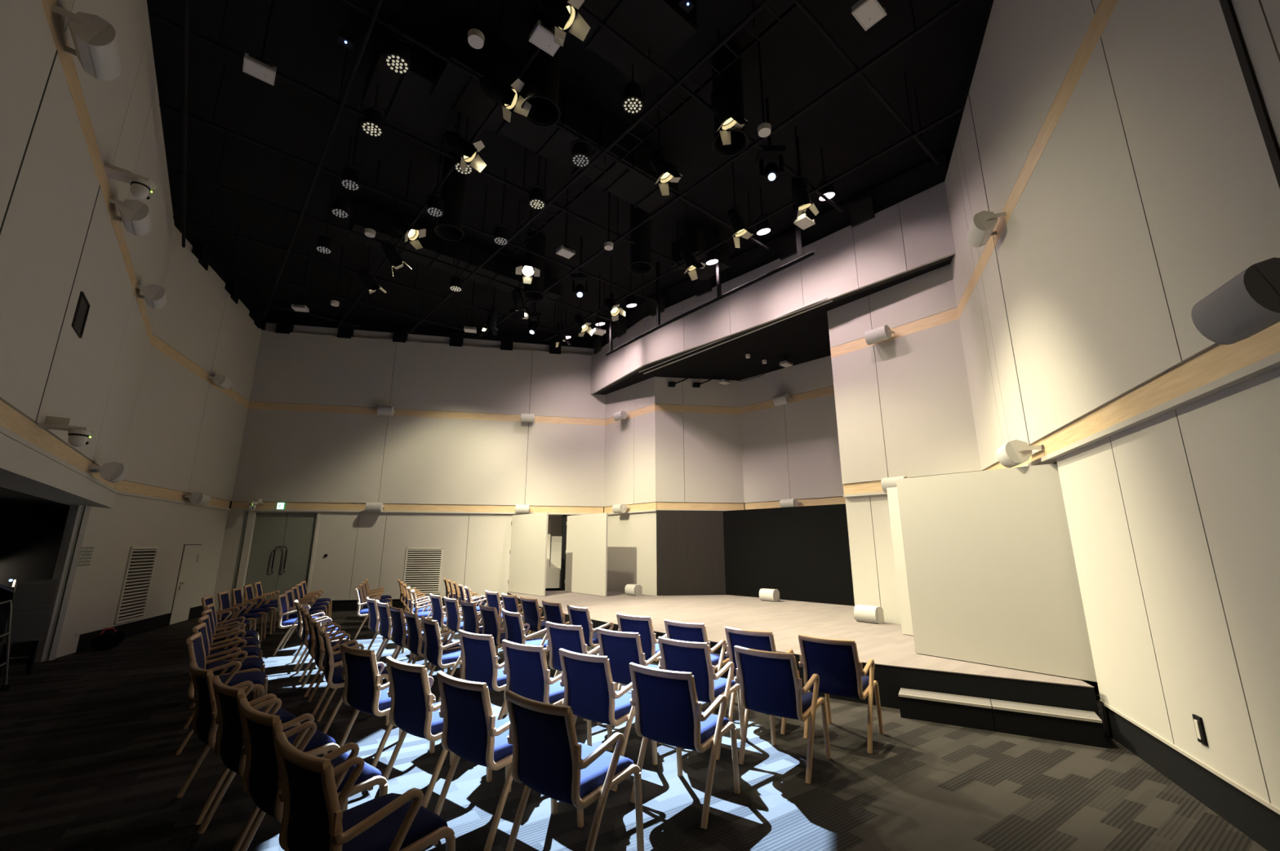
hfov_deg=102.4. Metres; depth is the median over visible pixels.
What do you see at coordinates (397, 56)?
lamp
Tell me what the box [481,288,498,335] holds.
lantern
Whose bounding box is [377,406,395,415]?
wall speaker
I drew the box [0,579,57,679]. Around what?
chair
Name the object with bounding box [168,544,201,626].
door
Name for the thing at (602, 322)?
lamp
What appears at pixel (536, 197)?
lamp
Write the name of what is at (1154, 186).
wall
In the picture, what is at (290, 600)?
armchair
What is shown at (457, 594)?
armchair
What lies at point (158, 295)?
grille
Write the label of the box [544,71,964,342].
pipe
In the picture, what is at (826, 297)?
trim
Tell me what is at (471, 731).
armchair
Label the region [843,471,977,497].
trim
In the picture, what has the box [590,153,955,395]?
bulkhead
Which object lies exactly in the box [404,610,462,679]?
armchair
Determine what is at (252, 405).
trim
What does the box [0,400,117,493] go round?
trim
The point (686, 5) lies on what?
control box
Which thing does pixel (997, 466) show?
trim
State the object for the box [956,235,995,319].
trim
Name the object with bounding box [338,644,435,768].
armchair
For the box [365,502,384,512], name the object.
wall speaker
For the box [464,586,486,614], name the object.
armchair
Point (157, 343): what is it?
trim
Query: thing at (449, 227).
air duct
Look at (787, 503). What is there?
wall speaker
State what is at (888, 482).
wall speaker
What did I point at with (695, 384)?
lamp
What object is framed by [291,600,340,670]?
armchair
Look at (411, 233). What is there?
lantern
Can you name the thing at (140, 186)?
dome camera
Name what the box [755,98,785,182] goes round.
stage light
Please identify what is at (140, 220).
grille
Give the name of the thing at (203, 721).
armchair
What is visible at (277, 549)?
door
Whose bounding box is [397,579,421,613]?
armchair
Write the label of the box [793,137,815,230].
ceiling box
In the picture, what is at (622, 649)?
armchair
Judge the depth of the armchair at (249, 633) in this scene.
6.72 m
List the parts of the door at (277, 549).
handle, handle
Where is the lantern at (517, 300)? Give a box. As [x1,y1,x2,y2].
[509,248,530,318]
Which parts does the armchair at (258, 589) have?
frame, backrest, armrest, seat, armrest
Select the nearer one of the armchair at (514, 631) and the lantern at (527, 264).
the armchair at (514, 631)
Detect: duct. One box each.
[346,204,561,305]
[361,26,452,139]
[430,25,678,213]
[434,151,466,240]
[520,3,561,127]
[521,231,546,301]
[564,0,697,86]
[627,203,653,274]
[671,227,729,280]
[711,40,748,156]
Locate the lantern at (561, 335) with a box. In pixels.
[555,287,570,347]
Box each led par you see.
[315,179,334,253]
[330,136,351,218]
[339,102,362,191]
[360,83,386,137]
[383,0,413,75]
[426,134,445,217]
[448,240,463,292]
[453,116,474,175]
[493,168,510,245]
[528,155,546,209]
[564,307,571,338]
[570,73,591,167]
[595,292,604,325]
[621,65,644,114]
[626,271,636,307]
[705,222,718,265]
[755,187,770,235]
[816,148,835,200]
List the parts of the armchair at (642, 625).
frame, leg, rail, backrest, frame, seat, armrest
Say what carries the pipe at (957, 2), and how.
hanging from the ceiling at (851, 125)
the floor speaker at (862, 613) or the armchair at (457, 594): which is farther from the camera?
the armchair at (457, 594)
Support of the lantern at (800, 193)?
hanging from the ceiling at (851, 125)
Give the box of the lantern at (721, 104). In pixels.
[711,28,748,145]
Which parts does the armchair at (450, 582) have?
frame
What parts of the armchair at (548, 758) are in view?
armrest, frame, leg, rail, backrest, seat, leg, leg, armrest, frame, leg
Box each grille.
[86,23,122,80]
[108,463,127,483]
[130,204,151,235]
[151,287,166,309]
[194,493,210,505]
[217,375,231,389]
[612,504,623,514]
[613,411,624,421]
[624,584,636,595]
[966,213,987,247]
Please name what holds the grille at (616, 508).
attached to the wall speaker at (616, 508)
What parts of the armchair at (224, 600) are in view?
rail, backrest, armrest, frame, seat, armrest, frame, leg, leg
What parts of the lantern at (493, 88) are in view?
barn door, barn door, barn door, barn door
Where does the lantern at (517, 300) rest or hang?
hanging from the ceiling at (851, 125)
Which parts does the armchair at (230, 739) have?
leg, frame, rail, backrest, leg, armrest, armrest, frame, seat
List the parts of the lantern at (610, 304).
barn door, barn door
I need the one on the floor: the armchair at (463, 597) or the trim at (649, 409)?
the armchair at (463, 597)
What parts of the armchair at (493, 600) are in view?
frame, rail, backrest, frame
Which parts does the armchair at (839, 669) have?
armrest, frame, leg, rail, leg, backrest, frame, seat, armrest, leg, leg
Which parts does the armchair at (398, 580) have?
frame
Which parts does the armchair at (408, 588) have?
frame, armrest, armrest, seat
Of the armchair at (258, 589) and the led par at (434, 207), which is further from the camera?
the armchair at (258, 589)
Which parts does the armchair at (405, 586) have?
frame, armrest, armrest, seat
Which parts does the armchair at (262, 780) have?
frame, leg, rail, backrest, armrest, armrest, frame, leg, seat, leg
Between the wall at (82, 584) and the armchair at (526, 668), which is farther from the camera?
the wall at (82, 584)
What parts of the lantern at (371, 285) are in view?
barn door, barn door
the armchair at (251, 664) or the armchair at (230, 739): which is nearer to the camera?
the armchair at (230, 739)
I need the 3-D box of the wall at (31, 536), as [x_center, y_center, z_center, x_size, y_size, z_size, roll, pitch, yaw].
[-11.701,1.232,3.668,3.084,2.450,10.396,-5,-14,22]
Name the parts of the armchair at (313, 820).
frame, rail, backrest, armrest, seat, armrest, frame, leg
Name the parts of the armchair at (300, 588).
backrest, armrest, frame, armrest, seat, leg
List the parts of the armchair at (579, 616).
frame, rail, backrest, frame, seat, armrest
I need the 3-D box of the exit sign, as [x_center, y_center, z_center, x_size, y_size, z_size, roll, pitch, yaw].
[-8.976,2.012,12.863,0.155,0.165,0.049,3,-13,-12]
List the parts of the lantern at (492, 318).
barn door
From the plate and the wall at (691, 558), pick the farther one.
the wall at (691, 558)
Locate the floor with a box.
[0,607,1267,850]
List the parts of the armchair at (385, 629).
frame, rail, leg, backrest, leg, armrest, frame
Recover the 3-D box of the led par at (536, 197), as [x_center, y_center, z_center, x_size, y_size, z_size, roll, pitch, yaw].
[-1.490,-3.863,7.605,0.248,1.368,0.248,-10,-16,36]
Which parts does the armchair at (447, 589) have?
backrest, frame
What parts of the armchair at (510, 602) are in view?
frame, rail, backrest, frame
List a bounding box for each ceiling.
[0,487,70,506]
[146,0,989,338]
[599,258,952,395]
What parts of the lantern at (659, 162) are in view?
barn door, barn door, barn door, barn door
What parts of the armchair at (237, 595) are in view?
backrest, armrest, frame, armrest, seat, leg, leg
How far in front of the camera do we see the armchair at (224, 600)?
8.40 m
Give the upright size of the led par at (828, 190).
0.891 m
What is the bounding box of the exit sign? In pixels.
[276,502,284,509]
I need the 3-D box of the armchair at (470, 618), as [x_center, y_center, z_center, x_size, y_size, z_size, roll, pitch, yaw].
[-2.141,2.854,7.100,0.631,0.844,0.544,11,-17,-38]
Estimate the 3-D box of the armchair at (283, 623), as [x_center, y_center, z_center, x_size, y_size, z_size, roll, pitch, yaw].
[-5.302,3.059,7.983,0.631,0.844,0.544,6,-14,-24]
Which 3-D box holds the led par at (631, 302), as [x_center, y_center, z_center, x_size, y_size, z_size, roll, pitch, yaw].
[-0.194,-3.137,11.807,0.254,0.891,0.250,0,-13,0]
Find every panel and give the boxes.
[886,487,913,635]
[896,463,1097,682]
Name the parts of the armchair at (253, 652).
leg, rail, backrest, armrest, frame, armrest, seat, frame, leg, leg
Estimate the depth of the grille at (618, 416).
14.15 m
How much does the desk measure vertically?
0.840 m
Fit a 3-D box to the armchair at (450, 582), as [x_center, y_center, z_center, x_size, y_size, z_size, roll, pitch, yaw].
[-3.885,3.806,11.220,0.631,0.844,0.544,6,-14,-23]
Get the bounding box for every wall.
[0,0,175,466]
[0,504,91,661]
[34,505,108,662]
[80,234,262,633]
[212,330,605,612]
[603,377,657,595]
[654,377,744,502]
[656,510,725,595]
[723,503,854,606]
[738,355,844,502]
[826,264,983,624]
[944,0,1279,809]
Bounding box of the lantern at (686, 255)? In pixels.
[680,202,706,280]
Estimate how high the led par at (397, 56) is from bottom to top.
1.368 m
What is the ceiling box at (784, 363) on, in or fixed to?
hanging from the ceiling at (804, 337)
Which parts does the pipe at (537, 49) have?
drop rod, drop rod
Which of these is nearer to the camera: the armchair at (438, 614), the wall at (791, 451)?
the armchair at (438, 614)
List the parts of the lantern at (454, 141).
barn door, barn door, barn door, barn door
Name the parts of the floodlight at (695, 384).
arm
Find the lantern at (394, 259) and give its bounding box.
[381,193,412,276]
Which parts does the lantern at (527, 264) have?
barn door, barn door, barn door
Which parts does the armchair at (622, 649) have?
armrest, frame, rail, backrest, frame, armrest, seat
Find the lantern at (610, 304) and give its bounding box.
[604,257,626,321]
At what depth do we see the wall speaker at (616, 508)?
13.58 m
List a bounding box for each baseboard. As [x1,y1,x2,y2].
[75,612,171,652]
[187,604,203,620]
[324,595,502,611]
[1098,700,1279,850]
[1101,704,1110,737]
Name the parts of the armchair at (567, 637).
armrest, frame, leg, rail, backrest, frame, armrest, leg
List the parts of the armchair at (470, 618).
frame, rail, backrest, armrest, frame, armrest, seat, leg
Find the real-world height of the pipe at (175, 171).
0.974 m
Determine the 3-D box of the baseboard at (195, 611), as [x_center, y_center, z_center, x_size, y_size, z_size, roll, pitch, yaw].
[-9.934,4.178,11.594,0.060,0.278,1.038,5,-14,-19]
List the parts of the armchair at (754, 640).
armrest, frame, leg, rail, backrest, leg, frame, armrest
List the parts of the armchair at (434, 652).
frame, rail, backrest, leg, armrest, leg, frame, armrest, seat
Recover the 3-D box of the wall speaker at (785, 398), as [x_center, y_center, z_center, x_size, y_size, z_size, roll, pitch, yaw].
[3.520,-0.620,12.702,0.323,0.244,0.388,12,-18,-42]
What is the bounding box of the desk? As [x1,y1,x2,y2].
[0,603,12,670]
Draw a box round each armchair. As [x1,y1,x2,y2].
[175,632,267,755]
[176,660,301,825]
[182,622,265,729]
[189,614,262,709]
[197,675,339,850]
[200,608,260,657]
[201,595,251,633]
[204,603,258,647]
[217,591,262,642]
[231,587,272,639]
[238,697,387,850]
[243,584,279,631]
[251,582,279,627]
[272,594,321,656]
[275,732,455,850]
[280,590,324,646]
[290,586,327,634]
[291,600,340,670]
[295,583,329,623]
[295,604,350,682]
[300,581,332,621]
[301,610,359,697]
[306,617,358,715]
[316,626,389,734]
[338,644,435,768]
[353,586,379,639]
[358,584,390,628]
[361,581,391,605]
[364,578,391,602]
[366,597,412,658]
[376,600,426,671]
[378,656,492,808]
[389,605,444,672]
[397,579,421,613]
[400,581,428,619]
[403,583,431,610]
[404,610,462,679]
[406,586,440,631]
[410,589,447,638]
[421,616,462,702]
[429,593,463,639]
[434,671,557,850]
[443,577,460,613]
[444,596,481,633]
[448,579,466,599]
[453,582,480,621]
[457,583,485,606]
[457,630,507,720]
[460,600,503,656]
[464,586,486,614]
[479,604,533,663]
[484,591,527,647]
[501,593,546,648]
[502,609,562,679]
[502,640,591,746]
[505,690,644,850]
[520,596,548,639]
[542,600,595,658]
[546,622,617,721]
[558,648,657,791]
[566,604,613,648]
[596,627,661,725]
[616,613,666,691]
[629,662,740,829]
[657,636,743,759]
[664,619,735,715]
[724,626,803,734]
[733,645,831,784]
[798,634,884,754]
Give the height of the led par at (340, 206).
1.368 m
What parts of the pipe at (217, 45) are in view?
drop rod, drop rod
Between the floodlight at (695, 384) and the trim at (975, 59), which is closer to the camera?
the trim at (975, 59)
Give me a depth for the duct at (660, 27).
5.51 m
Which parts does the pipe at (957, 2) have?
drop rod, drop rod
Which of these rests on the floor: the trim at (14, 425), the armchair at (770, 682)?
the armchair at (770, 682)
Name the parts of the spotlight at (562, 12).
barn door, barn door, barn door, barn door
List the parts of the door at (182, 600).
handle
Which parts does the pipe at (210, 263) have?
drop rod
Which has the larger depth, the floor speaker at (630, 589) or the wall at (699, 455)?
the wall at (699, 455)
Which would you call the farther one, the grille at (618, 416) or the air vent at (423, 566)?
the grille at (618, 416)
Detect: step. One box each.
[897,688,995,732]
[990,699,1106,748]
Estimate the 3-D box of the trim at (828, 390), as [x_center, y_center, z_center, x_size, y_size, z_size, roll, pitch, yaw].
[3.972,-0.693,12.502,0.092,0.200,3.686,12,-18,-42]
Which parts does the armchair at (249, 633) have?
rail, backrest, armrest, armrest, frame, seat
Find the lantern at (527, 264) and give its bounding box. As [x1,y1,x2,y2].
[515,209,540,284]
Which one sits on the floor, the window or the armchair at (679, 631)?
the armchair at (679, 631)
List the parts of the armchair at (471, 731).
armrest, frame, leg, rail, backrest, seat, frame, leg, armrest, leg, leg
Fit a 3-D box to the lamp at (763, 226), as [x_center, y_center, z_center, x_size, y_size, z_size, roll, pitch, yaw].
[2.146,-3.465,8.968,0.254,0.244,0.250,0,-13,0]
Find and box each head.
[525,302,542,334]
[570,236,589,297]
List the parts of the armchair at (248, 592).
backrest, armrest, frame, seat, armrest, leg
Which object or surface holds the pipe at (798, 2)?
hanging from the ceiling at (851, 125)
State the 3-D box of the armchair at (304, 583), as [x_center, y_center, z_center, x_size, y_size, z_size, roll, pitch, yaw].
[-6.843,3.721,10.851,0.631,0.844,0.544,6,-14,-24]
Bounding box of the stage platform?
[506,591,1099,717]
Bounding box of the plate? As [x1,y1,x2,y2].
[76,546,93,566]
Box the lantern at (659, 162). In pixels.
[649,93,682,195]
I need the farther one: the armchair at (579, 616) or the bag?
the bag
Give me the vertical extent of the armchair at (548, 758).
0.844 m
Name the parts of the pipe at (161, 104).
drop rod, drop rod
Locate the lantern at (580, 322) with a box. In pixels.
[573,297,592,337]
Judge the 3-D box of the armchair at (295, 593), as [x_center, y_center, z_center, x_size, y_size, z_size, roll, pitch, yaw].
[-6.075,3.391,9.422,0.631,0.844,0.544,6,-14,-25]
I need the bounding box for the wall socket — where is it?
[1191,714,1208,746]
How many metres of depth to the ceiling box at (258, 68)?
5.26 m
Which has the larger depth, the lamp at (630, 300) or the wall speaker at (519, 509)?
the wall speaker at (519, 509)
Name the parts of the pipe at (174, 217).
drop rod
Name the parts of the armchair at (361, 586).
frame, armrest, armrest, seat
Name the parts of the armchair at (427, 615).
armrest, armrest, frame, seat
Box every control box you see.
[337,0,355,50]
[678,0,694,13]
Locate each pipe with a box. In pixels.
[155,0,709,279]
[159,64,661,302]
[171,133,620,324]
[173,179,569,336]
[182,0,195,247]
[208,225,478,334]
[262,0,382,319]
[336,22,557,328]
[342,0,768,249]
[408,0,770,333]
[478,0,965,337]
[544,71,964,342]
[567,0,843,212]
[605,176,815,355]
[792,0,939,164]
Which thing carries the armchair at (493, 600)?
on the floor
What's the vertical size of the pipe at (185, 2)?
1.034 m
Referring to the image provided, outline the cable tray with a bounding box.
[495,0,804,258]
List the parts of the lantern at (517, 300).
barn door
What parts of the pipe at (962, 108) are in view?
drop rod, drop rod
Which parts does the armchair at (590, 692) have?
armrest, frame, leg, rail, backrest, leg, frame, leg, armrest, seat, leg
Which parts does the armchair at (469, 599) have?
backrest, frame, armrest, armrest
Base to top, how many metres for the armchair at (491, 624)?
0.844 m
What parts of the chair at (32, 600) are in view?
leg, leg, leg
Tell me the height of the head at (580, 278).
1.393 m
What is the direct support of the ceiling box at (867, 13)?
hanging from the ceiling at (851, 125)
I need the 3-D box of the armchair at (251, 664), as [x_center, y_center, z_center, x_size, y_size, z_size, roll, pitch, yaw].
[-4.009,2.370,5.004,0.631,0.844,0.544,8,-15,-31]
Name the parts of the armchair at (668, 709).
armrest, frame, leg, rail, backrest, leg, seat, leg, armrest, frame, leg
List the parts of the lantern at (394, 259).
barn door, barn door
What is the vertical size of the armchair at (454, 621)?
0.844 m
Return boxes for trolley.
[0,600,12,692]
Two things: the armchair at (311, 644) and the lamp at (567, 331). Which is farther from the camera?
the lamp at (567, 331)
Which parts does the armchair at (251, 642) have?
rail, backrest, armrest, frame, armrest, seat, frame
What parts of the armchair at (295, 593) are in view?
backrest, armrest, frame, armrest, seat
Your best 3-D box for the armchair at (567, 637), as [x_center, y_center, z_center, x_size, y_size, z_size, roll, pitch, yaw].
[-0.593,2.415,5.199,0.544,0.844,0.631,-9,-16,35]
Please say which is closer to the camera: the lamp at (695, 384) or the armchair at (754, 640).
the armchair at (754, 640)
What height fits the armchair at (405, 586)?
0.844 m
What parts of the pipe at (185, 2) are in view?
drop rod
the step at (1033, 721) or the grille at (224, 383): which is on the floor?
the step at (1033, 721)
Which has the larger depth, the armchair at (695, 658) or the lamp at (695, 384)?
the lamp at (695, 384)
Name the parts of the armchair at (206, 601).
rail, backrest, frame, armrest, armrest, seat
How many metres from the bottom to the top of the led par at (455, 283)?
1.368 m
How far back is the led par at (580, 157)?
6.59 m
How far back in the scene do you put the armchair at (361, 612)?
9.02 m
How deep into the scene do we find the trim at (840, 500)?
12.00 m
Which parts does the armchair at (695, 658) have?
armrest, frame, rail, backrest, frame, leg, armrest, seat, leg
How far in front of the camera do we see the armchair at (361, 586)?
9.84 m
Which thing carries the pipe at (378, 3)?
hanging from the ceiling at (851, 125)
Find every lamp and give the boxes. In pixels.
[315,235,332,253]
[330,197,349,218]
[339,167,360,191]
[360,108,383,137]
[383,39,410,75]
[426,195,444,217]
[448,276,462,292]
[453,153,473,175]
[493,226,508,245]
[528,187,546,209]
[564,329,571,337]
[570,141,590,167]
[595,315,604,324]
[622,83,644,114]
[626,295,636,306]
[667,382,675,386]
[693,382,700,387]
[705,249,718,262]
[755,218,770,232]
[817,180,835,200]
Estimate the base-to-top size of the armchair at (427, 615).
0.844 m
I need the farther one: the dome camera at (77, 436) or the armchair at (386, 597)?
the armchair at (386, 597)
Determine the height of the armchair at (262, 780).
0.844 m
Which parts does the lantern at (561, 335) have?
barn door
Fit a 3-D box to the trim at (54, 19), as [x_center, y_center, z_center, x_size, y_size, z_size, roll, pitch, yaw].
[-4.819,-2.556,4.442,0.092,0.200,11.898,10,-17,-38]
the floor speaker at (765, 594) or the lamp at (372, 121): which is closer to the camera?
the lamp at (372, 121)
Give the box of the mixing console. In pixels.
[0,579,16,603]
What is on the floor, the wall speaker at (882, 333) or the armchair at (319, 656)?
the armchair at (319, 656)
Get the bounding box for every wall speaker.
[51,4,122,80]
[87,462,127,483]
[108,197,151,235]
[135,284,166,309]
[182,492,210,505]
[208,374,231,389]
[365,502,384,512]
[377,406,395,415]
[515,504,529,514]
[520,413,534,422]
[612,503,630,514]
[613,410,630,421]
[773,394,792,406]
[779,498,800,507]
[864,324,894,345]
[880,475,908,493]
[966,210,1006,247]
[995,440,1044,467]
[1191,257,1279,344]
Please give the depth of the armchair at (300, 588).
10.15 m
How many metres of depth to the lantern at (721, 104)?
5.99 m
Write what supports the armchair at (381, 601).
on the floor
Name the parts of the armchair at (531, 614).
frame, rail, backrest, frame, armrest, seat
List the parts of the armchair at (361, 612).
backrest, leg, frame, seat, armrest, armrest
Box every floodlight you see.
[667,375,692,386]
[693,376,716,387]
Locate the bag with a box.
[90,627,125,650]
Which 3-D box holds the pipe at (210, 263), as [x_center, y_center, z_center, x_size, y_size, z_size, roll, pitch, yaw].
[-6.139,-3.159,11.525,5.300,0.974,0.048,11,-17,-39]
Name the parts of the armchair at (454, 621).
frame, rail, backrest, frame, seat, armrest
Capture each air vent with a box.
[113,546,158,624]
[402,547,443,595]
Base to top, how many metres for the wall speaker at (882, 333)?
0.244 m
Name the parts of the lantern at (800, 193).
barn door, barn door, barn door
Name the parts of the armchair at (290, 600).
backrest, leg, armrest, frame, armrest, seat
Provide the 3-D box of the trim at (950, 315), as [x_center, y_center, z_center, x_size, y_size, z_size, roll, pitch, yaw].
[4.279,-1.543,8.826,0.092,0.200,2.179,10,-16,-37]
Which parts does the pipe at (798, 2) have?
drop rod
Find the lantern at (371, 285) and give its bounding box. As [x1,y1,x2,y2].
[357,246,386,299]
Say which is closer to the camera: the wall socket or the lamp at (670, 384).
the wall socket
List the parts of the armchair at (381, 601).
armrest, armrest, seat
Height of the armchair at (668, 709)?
0.844 m
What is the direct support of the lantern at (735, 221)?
hanging from the ceiling at (851, 125)
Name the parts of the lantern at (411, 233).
barn door, barn door, barn door, barn door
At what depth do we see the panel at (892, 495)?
7.18 m
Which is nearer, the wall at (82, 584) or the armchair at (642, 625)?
the armchair at (642, 625)
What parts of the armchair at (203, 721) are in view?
leg, frame, rail, backrest, leg, armrest, armrest, frame, seat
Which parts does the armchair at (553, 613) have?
frame, rail, backrest, frame, armrest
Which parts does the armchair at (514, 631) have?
frame, rail, backrest, armrest, frame, armrest, seat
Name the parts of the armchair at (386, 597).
armrest, armrest, seat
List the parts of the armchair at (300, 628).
rail, leg, backrest, leg, armrest, armrest, frame, seat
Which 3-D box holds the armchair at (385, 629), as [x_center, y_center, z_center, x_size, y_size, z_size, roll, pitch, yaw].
[-3.268,2.838,7.029,0.631,0.844,0.544,11,-17,-39]
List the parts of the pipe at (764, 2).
drop rod, drop rod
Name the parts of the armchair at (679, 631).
frame, rail, backrest, frame, armrest, seat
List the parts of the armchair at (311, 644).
rail, leg, backrest, leg, armrest, armrest, frame, seat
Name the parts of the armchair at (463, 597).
backrest, frame, armrest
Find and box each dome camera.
[36,416,96,446]
[103,164,157,199]
[247,498,263,510]
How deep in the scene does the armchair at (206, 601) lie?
7.75 m
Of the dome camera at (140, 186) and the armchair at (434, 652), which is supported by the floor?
the armchair at (434, 652)
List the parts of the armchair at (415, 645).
frame, rail, backrest, leg, leg, armrest, frame, seat, leg, leg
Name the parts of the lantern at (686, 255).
barn door, barn door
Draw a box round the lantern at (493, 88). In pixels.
[479,3,531,123]
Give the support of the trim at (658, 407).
attached to the wall at (699, 455)
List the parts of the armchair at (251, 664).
leg, rail, backrest, armrest, frame, armrest, frame, seat, leg, leg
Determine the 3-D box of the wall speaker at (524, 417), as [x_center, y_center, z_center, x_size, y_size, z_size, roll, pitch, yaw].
[-3.168,-0.202,14.511,0.388,0.244,0.323,3,-13,-12]
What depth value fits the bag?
8.03 m
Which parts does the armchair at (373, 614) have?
frame, rail, leg, backrest, frame, leg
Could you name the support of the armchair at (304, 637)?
on the floor
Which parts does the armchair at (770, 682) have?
armrest, frame, leg, rail, backrest, leg, seat, frame, armrest, leg, leg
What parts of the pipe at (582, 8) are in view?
drop rod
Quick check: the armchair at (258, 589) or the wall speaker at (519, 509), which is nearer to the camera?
the armchair at (258, 589)
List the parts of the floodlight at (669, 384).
arm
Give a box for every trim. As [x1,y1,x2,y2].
[0,49,100,422]
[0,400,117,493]
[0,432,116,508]
[40,0,152,343]
[115,480,230,511]
[150,334,248,408]
[172,204,262,328]
[230,501,603,515]
[248,401,604,426]
[264,311,594,355]
[604,404,654,426]
[604,502,657,515]
[638,297,832,373]
[654,404,740,414]
[655,502,744,511]
[739,386,834,414]
[744,496,845,510]
[830,307,958,358]
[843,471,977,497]
[947,49,977,165]
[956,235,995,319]
[968,93,1029,444]
[976,0,993,57]
[983,444,1035,471]
[992,0,1118,245]
[1031,321,1279,466]
[1218,0,1279,188]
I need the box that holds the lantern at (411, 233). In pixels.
[391,162,426,249]
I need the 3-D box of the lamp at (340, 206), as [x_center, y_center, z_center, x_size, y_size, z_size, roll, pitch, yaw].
[-4.460,-3.255,7.680,0.250,0.200,0.250,0,-13,0]
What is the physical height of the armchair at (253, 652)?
0.844 m
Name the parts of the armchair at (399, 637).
frame, rail, backrest, leg, frame, leg, armrest, seat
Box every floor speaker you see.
[624,584,642,595]
[759,588,779,602]
[853,604,884,624]
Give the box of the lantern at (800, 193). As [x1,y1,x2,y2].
[791,126,818,222]
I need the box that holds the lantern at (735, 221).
[727,161,755,248]
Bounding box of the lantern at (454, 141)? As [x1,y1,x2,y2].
[443,112,486,173]
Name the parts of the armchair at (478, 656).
armrest, frame, rail, backrest, seat, frame, armrest, leg, leg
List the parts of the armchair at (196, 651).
leg, rail, backrest, armrest, frame, armrest, frame, seat, leg, leg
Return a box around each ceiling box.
[242,0,276,85]
[291,251,310,312]
[463,280,476,333]
[528,14,563,56]
[555,187,575,258]
[591,272,605,336]
[718,373,730,385]
[779,354,793,368]
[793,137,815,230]
[851,0,886,31]
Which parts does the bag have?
handle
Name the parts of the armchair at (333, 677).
rail, frame, backrest, leg, leg, armrest, armrest, frame, seat, leg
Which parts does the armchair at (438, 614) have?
frame, rail, backrest, frame, armrest, seat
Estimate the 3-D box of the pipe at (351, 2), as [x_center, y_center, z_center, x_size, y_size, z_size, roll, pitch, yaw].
[-0.830,-4.243,6.837,8.200,0.974,0.048,11,-17,-39]
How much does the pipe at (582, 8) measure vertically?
0.974 m
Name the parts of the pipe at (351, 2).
drop rod, drop rod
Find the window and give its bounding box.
[71,291,90,338]
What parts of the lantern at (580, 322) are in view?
barn door, barn door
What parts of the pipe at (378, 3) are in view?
drop rod, drop rod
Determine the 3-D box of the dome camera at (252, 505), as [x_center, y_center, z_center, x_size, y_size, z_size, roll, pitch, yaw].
[-9.413,1.927,12.580,0.200,0.290,0.420,3,-13,-12]
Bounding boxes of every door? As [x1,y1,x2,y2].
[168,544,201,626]
[230,511,320,612]
[507,512,548,596]
[514,514,570,590]
[564,513,608,596]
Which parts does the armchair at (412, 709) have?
frame, leg, rail, backrest, armrest, seat, frame, armrest, leg, leg, leg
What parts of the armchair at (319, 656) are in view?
rail, frame, leg, backrest, leg, frame, seat, armrest, armrest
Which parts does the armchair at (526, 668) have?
armrest, frame, rail, backrest, frame, armrest, seat, leg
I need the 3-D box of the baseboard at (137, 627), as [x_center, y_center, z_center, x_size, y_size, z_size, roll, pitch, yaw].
[-9.016,3.588,9.038,0.060,0.278,2.840,5,-14,-19]
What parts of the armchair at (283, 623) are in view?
rail, leg, backrest, frame, leg, armrest, armrest, seat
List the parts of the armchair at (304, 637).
rail, leg, backrest, leg, armrest, armrest, frame, seat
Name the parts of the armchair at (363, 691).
frame, leg, rail, backrest, armrest, armrest, leg, leg, frame, seat, leg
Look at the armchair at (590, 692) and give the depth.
3.67 m
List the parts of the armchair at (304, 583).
backrest, armrest, armrest, seat, leg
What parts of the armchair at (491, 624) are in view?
frame, rail, backrest, armrest, armrest, frame, seat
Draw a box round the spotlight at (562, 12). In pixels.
[537,0,590,46]
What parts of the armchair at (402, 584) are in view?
frame, armrest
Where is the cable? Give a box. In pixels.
[727,360,782,382]
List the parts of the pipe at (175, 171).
drop rod, drop rod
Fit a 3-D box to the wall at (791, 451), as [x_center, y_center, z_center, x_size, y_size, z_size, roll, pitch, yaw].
[3.998,0.204,12.320,0.160,3.510,3.686,12,-18,-42]
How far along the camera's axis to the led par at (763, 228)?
8.89 m
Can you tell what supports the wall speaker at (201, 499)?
attached to the wall at (186, 434)
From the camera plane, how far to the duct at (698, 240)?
10.01 m
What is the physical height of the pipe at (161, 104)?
0.974 m
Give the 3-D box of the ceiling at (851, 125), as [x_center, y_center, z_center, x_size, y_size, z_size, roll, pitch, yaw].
[-2.750,-4.377,8.709,19.500,0.150,19.000,0,-13,0]
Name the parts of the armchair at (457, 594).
frame, armrest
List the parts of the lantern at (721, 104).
barn door, barn door, barn door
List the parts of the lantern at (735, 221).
barn door, barn door, barn door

